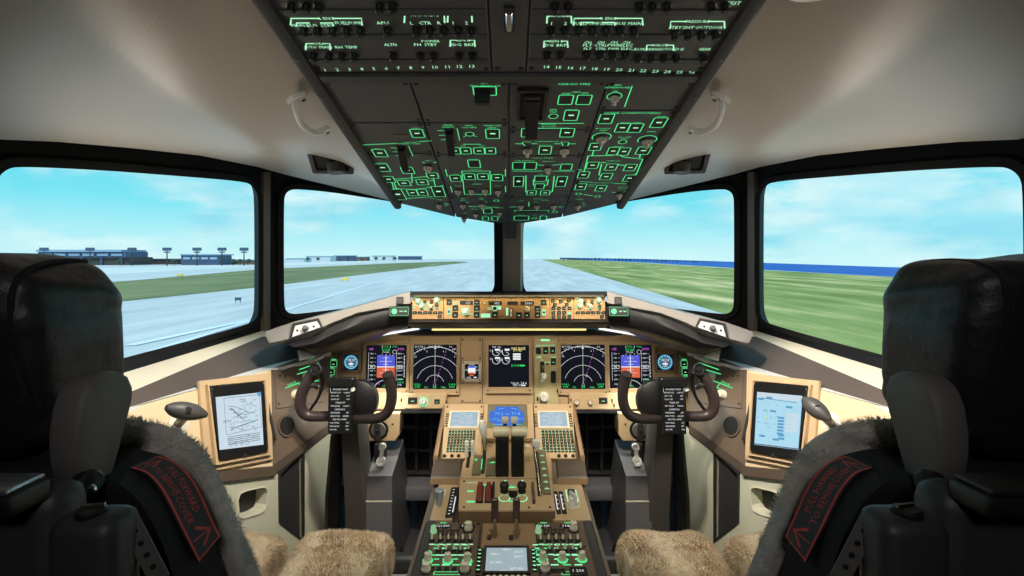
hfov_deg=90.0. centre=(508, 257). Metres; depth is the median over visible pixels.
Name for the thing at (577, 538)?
toggle switch
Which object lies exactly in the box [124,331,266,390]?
trim
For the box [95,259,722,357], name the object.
pavement
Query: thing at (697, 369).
switch
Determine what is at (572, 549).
toggle switch
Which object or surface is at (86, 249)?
mast
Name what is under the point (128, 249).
mast
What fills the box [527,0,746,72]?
breaker panel
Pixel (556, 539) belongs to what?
toggle switch
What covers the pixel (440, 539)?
toggle switch
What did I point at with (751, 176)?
trim
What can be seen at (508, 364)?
display
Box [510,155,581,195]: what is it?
control panel
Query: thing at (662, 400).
yoke
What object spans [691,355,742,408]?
panel
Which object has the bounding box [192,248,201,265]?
mast
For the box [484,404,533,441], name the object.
display
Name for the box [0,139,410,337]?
window frame
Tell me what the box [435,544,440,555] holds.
toggle switch
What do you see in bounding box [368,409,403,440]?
box
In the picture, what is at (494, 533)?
plate
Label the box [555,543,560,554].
toggle switch
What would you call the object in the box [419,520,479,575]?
control panel
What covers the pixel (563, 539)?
toggle switch
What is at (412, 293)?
hood
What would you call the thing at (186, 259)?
office building
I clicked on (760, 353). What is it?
trim
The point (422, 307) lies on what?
control panel
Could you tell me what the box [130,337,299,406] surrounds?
trim
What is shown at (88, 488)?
seat
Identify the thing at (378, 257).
building
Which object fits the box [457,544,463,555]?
toggle switch
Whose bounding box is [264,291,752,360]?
glareshield
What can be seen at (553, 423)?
display unit
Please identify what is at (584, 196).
control panel
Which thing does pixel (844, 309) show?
grass
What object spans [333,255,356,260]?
building
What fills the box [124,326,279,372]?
trim
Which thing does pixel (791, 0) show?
ceiling light
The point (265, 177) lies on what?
trim
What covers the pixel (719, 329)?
light panel
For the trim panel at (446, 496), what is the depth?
1.49 m
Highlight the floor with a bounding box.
[341,491,673,551]
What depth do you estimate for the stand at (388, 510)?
1.86 m
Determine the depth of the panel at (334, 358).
1.99 m
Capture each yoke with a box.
[294,363,396,433]
[617,363,719,433]
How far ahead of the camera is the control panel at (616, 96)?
0.98 m
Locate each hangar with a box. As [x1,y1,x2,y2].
[153,259,180,264]
[232,259,253,264]
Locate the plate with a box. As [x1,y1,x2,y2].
[481,498,536,551]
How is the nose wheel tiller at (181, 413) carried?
on the console at (284, 495)
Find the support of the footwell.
on the floor
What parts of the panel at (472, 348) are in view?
brake panel strip, knob, module plate, knob, brake panel strip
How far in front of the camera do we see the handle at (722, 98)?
1.00 m
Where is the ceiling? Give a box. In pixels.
[0,0,1023,199]
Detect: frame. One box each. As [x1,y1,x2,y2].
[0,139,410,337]
[197,373,276,470]
[251,0,766,219]
[606,138,1023,337]
[741,373,820,468]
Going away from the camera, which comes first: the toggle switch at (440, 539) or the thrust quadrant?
the toggle switch at (440, 539)
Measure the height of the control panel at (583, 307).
0.079 m
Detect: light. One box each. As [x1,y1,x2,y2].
[307,154,353,174]
[396,297,403,303]
[614,297,621,303]
[664,154,710,174]
[791,0,819,1]
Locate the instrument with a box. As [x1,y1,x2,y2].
[462,361,481,381]
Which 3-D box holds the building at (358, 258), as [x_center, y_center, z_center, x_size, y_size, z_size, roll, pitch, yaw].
[-309.008,1.360,1085.000,22.967,8.983,32.000,0,0,0]
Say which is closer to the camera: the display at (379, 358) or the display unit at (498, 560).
the display unit at (498, 560)
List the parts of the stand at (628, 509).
crank post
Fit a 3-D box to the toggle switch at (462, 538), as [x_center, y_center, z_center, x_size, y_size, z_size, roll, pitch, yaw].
[-0.120,0.727,1.326,0.016,0.017,0.024,0,2,0]
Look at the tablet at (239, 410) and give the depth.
1.52 m
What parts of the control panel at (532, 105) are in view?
lever, lever slot frame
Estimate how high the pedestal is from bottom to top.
0.607 m
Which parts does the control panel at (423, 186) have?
rotary knob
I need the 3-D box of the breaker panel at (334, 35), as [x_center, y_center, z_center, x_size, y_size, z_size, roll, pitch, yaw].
[-0.186,-0.375,0.706,0.308,0.098,0.393,0,0,0]
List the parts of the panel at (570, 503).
knob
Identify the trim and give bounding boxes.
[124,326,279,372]
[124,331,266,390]
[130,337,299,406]
[260,172,270,330]
[494,220,522,290]
[719,337,887,406]
[738,326,881,368]
[747,172,756,330]
[751,331,882,388]
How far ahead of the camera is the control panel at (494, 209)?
1.64 m
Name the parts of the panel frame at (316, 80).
rail, backing plate, rail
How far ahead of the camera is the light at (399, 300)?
1.72 m
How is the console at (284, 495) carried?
on the floor
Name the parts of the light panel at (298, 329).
knob, plate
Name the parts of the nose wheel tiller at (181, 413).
stem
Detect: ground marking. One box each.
[123,320,249,345]
[145,264,433,351]
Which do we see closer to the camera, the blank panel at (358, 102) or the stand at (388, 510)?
the blank panel at (358, 102)
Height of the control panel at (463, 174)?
0.080 m
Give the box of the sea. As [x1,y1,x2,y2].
[560,258,900,276]
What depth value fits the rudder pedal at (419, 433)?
2.16 m
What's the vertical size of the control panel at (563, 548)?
0.047 m
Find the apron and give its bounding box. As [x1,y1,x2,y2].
[100,261,405,274]
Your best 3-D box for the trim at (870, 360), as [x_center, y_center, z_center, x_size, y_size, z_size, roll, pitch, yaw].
[1.049,0.323,1.502,0.170,0.102,1.479,0,0,-14]
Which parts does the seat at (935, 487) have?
recline rail, armrest, armrest knob, frame, tray plate, headrest post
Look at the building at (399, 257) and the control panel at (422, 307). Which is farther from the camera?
the building at (399, 257)
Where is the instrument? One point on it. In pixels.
(471, 370)
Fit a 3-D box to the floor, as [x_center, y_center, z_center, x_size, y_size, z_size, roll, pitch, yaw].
[0.000,1.175,1.000,2.700,0.050,3.500,0,0,0]
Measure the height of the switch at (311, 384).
0.025 m
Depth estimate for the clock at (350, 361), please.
1.99 m
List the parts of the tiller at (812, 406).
stem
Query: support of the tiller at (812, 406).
on the console at (730, 494)
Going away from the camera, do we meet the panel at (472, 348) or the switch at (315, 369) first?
the switch at (315, 369)
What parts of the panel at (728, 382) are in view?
selector knob, selector knob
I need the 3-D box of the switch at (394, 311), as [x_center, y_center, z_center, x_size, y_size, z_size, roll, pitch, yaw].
[-0.367,0.164,1.717,0.068,0.068,0.025,0,0,-7]
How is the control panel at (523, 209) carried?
attached to the panel frame at (316, 80)
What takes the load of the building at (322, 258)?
on the pavement
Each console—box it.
[127,352,330,557]
[684,352,890,558]
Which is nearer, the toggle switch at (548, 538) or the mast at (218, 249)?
the toggle switch at (548, 538)
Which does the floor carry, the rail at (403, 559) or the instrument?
the rail at (403, 559)
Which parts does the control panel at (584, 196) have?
rotary knob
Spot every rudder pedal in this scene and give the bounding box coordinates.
[341,467,343,497]
[400,413,440,529]
[671,421,688,493]
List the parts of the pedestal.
rail, rail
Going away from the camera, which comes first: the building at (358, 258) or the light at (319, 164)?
the light at (319, 164)
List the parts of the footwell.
pedal arm, tread plate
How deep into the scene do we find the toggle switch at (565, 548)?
1.29 m
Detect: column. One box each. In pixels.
[324,423,402,551]
[612,423,689,551]
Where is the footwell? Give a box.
[577,413,617,529]
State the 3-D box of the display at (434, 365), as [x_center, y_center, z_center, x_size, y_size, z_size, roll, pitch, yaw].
[-0.288,0.428,1.993,0.194,0.203,0.032,0,0,0]
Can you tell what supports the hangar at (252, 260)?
on the apron
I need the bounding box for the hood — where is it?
[410,291,606,296]
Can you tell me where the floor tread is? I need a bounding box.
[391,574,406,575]
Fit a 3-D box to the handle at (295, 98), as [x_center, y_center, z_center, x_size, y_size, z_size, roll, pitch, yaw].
[-0.405,-0.290,1.038,0.042,0.060,0.160,0,0,0]
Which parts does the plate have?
handle stem, plate, handle stem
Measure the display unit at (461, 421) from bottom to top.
0.135 m
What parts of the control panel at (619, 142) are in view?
rotary knob, rotary knob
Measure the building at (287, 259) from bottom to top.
6.875 m
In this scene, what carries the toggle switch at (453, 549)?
attached to the control panel at (453, 547)
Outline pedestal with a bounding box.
[407,398,610,575]
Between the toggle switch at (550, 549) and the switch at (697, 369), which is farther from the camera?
the switch at (697, 369)
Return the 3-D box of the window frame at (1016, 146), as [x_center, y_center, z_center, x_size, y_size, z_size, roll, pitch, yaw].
[0.804,-0.047,1.799,0.650,0.890,2.216,0,0,-36]
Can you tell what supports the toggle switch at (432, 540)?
attached to the control panel at (453, 547)
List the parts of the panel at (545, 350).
autobrake knob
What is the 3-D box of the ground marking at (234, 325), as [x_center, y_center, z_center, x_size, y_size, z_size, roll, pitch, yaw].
[-57.457,5.965,357.674,69.781,0.030,650.060,0,0,0]
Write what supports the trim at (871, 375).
attached to the window frame at (1016, 146)
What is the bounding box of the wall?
[369,435,644,461]
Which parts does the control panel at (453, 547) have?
knob, knob, knob, knob, knob, knob, knob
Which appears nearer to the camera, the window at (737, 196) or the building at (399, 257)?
the window at (737, 196)
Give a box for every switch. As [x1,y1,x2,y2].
[308,363,323,375]
[309,382,319,389]
[389,297,409,316]
[429,534,434,544]
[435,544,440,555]
[437,534,443,544]
[443,544,448,554]
[445,534,451,544]
[450,544,456,555]
[453,534,458,544]
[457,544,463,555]
[460,534,465,544]
[465,543,471,554]
[467,534,472,544]
[477,482,482,500]
[485,482,491,500]
[538,534,543,544]
[546,534,551,544]
[547,543,553,554]
[553,534,559,544]
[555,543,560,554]
[560,534,566,544]
[562,543,568,554]
[567,534,573,544]
[569,543,576,554]
[575,534,580,544]
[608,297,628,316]
[691,363,705,375]
[694,382,704,389]
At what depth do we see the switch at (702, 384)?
1.66 m
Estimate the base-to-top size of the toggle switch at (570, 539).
0.017 m
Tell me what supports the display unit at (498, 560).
attached to the pedestal
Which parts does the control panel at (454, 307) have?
knob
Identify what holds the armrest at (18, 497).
on the seat at (88, 488)
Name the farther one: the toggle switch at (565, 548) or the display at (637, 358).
the display at (637, 358)
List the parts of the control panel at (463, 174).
rotary knob, rotary knob, rotary knob, rotary knob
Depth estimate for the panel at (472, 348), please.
1.99 m
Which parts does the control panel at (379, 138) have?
plate, plate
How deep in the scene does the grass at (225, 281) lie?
142.16 m
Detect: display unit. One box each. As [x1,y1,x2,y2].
[442,404,483,461]
[475,545,536,575]
[533,404,575,461]
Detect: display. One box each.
[362,342,409,392]
[410,341,459,394]
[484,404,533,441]
[486,342,531,392]
[558,341,608,394]
[606,342,655,392]
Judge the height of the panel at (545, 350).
0.250 m
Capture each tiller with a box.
[164,401,207,432]
[801,397,841,431]
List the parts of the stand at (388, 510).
crank post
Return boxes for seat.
[0,253,395,575]
[615,254,1023,575]
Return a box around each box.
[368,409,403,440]
[614,409,646,440]
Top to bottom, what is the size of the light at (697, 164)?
0.066 m
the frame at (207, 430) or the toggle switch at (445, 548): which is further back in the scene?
the frame at (207, 430)
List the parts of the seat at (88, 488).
tray plate, headrest post, frame, armrest knob, armrest, recline rail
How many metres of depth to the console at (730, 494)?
1.71 m
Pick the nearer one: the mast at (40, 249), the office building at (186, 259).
the mast at (40, 249)
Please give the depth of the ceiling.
0.92 m
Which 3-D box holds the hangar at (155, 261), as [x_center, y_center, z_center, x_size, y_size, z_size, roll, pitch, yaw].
[-323.812,4.865,481.000,43.053,8.630,24.000,0,0,0]
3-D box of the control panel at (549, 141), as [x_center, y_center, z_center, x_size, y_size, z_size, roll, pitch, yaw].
[0.090,-0.262,1.165,0.176,0.048,0.159,0,0,0]
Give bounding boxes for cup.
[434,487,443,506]
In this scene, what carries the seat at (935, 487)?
on the floor
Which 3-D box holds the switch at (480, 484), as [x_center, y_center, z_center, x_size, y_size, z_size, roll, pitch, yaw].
[-0.085,0.683,1.501,0.016,0.016,0.073,0,9,0]
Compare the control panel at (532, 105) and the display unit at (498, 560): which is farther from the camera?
the display unit at (498, 560)
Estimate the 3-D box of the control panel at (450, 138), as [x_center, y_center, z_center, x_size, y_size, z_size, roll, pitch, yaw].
[-0.090,-0.262,1.162,0.176,0.063,0.155,0,0,0]
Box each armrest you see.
[0,479,49,518]
[949,479,1023,518]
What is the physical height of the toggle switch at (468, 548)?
0.017 m
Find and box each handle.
[286,90,329,135]
[688,90,731,135]
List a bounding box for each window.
[0,153,262,360]
[275,182,493,319]
[523,182,742,319]
[755,153,1023,357]
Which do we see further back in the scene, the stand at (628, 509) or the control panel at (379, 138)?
the stand at (628, 509)
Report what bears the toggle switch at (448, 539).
attached to the control panel at (453, 547)
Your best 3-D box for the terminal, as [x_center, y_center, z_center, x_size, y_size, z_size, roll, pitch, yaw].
[-358.613,1.545,443.000,77.266,17.067,34.000,0,0,0]
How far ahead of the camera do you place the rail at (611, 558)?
1.79 m
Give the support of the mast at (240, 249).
on the apron
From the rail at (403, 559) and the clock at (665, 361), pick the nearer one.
the rail at (403, 559)
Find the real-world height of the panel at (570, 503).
0.061 m
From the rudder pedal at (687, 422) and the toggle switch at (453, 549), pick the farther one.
the rudder pedal at (687, 422)
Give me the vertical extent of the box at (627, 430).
0.106 m
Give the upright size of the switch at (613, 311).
0.068 m
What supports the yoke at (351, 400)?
attached to the column at (351, 452)
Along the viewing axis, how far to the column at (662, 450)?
1.79 m
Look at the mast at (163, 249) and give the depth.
399.44 m
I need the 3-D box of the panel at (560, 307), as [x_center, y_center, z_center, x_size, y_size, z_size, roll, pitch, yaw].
[0.176,0.166,1.717,0.079,0.079,0.014,0,0,0]
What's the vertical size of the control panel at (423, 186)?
0.120 m
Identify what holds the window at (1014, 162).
in the window frame at (1016, 146)
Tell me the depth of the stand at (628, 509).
1.86 m
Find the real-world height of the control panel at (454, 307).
0.079 m
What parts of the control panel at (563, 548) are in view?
knob, knob, knob, knob, knob, knob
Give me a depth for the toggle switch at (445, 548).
1.28 m
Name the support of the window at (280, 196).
in the window frame at (6, 146)
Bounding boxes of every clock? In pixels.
[340,351,361,372]
[654,351,676,372]
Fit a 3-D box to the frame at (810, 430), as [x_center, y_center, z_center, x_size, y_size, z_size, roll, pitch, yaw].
[0.806,0.494,1.546,0.090,0.292,0.302,0,0,-18]
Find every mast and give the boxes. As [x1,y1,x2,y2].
[39,248,48,253]
[85,248,94,263]
[127,248,136,265]
[162,248,171,265]
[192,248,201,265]
[217,248,226,265]
[239,248,248,265]
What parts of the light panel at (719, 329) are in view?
plate, knob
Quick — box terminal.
[36,250,152,264]
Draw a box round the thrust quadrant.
[458,416,554,523]
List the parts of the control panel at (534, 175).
rotary knob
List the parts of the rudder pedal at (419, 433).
tread plate, pedal arm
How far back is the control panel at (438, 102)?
0.99 m
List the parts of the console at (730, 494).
slot frame, panel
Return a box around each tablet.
[210,382,267,460]
[750,382,807,459]
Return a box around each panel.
[271,0,490,71]
[275,355,326,408]
[289,318,322,339]
[324,83,422,121]
[330,355,337,376]
[331,333,688,412]
[349,120,433,170]
[369,151,454,216]
[412,83,507,121]
[412,297,443,318]
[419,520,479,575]
[425,122,507,155]
[430,485,458,522]
[436,154,507,196]
[444,297,549,318]
[450,196,507,222]
[489,0,528,71]
[510,83,605,138]
[510,124,590,157]
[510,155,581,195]
[510,196,567,222]
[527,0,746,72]
[533,520,596,575]
[534,339,557,403]
[550,297,572,318]
[553,484,590,522]
[563,180,630,216]
[573,297,605,318]
[575,108,676,181]
[599,83,693,109]
[678,355,687,391]
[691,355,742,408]
[695,318,728,339]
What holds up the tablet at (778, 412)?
attached to the frame at (810, 430)
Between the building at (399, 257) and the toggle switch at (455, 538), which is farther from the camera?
the building at (399, 257)
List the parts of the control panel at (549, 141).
rotary knob, rotary knob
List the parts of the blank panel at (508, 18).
lock plate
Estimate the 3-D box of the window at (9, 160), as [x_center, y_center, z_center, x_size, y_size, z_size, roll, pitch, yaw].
[-1.060,0.010,1.534,0.128,0.666,0.956,0,0,13]
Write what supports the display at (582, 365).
attached to the panel at (472, 348)
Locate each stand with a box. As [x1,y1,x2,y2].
[366,439,411,551]
[606,439,651,545]
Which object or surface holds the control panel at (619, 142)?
attached to the panel frame at (316, 80)
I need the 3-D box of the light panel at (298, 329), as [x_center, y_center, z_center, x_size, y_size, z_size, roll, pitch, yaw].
[-0.651,0.228,1.646,0.102,0.066,0.035,0,0,-16]
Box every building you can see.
[180,254,233,264]
[285,258,311,261]
[305,256,336,260]
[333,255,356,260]
[357,257,369,260]
[372,256,394,259]
[397,256,422,259]
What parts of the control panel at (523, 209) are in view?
rotary knob, rotary knob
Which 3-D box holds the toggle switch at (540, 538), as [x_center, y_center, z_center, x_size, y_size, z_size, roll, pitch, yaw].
[0.083,0.727,1.326,0.016,0.017,0.024,0,2,0]
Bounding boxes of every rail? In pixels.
[393,552,413,573]
[604,552,618,573]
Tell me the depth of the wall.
2.62 m
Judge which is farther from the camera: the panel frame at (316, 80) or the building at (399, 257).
the building at (399, 257)
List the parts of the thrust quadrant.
trim lever, trim lever, speedbrake lever, speedbrake stem, thrust lever, fire knob, plate, thrust lever, fire knob, flap lever arm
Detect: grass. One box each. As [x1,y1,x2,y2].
[113,261,466,300]
[542,259,892,354]
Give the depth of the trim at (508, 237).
2.39 m
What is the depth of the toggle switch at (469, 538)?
1.33 m
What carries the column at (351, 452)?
on the floor
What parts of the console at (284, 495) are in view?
panel, slot frame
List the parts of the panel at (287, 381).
selector knob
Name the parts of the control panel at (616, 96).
rotary knob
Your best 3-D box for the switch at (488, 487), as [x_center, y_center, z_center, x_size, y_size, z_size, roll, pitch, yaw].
[-0.060,0.684,1.501,0.016,0.016,0.073,0,9,0]
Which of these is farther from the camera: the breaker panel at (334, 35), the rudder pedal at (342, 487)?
the rudder pedal at (342, 487)
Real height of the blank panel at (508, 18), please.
0.097 m
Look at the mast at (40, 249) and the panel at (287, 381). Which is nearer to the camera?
the panel at (287, 381)
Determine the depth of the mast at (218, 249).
399.44 m

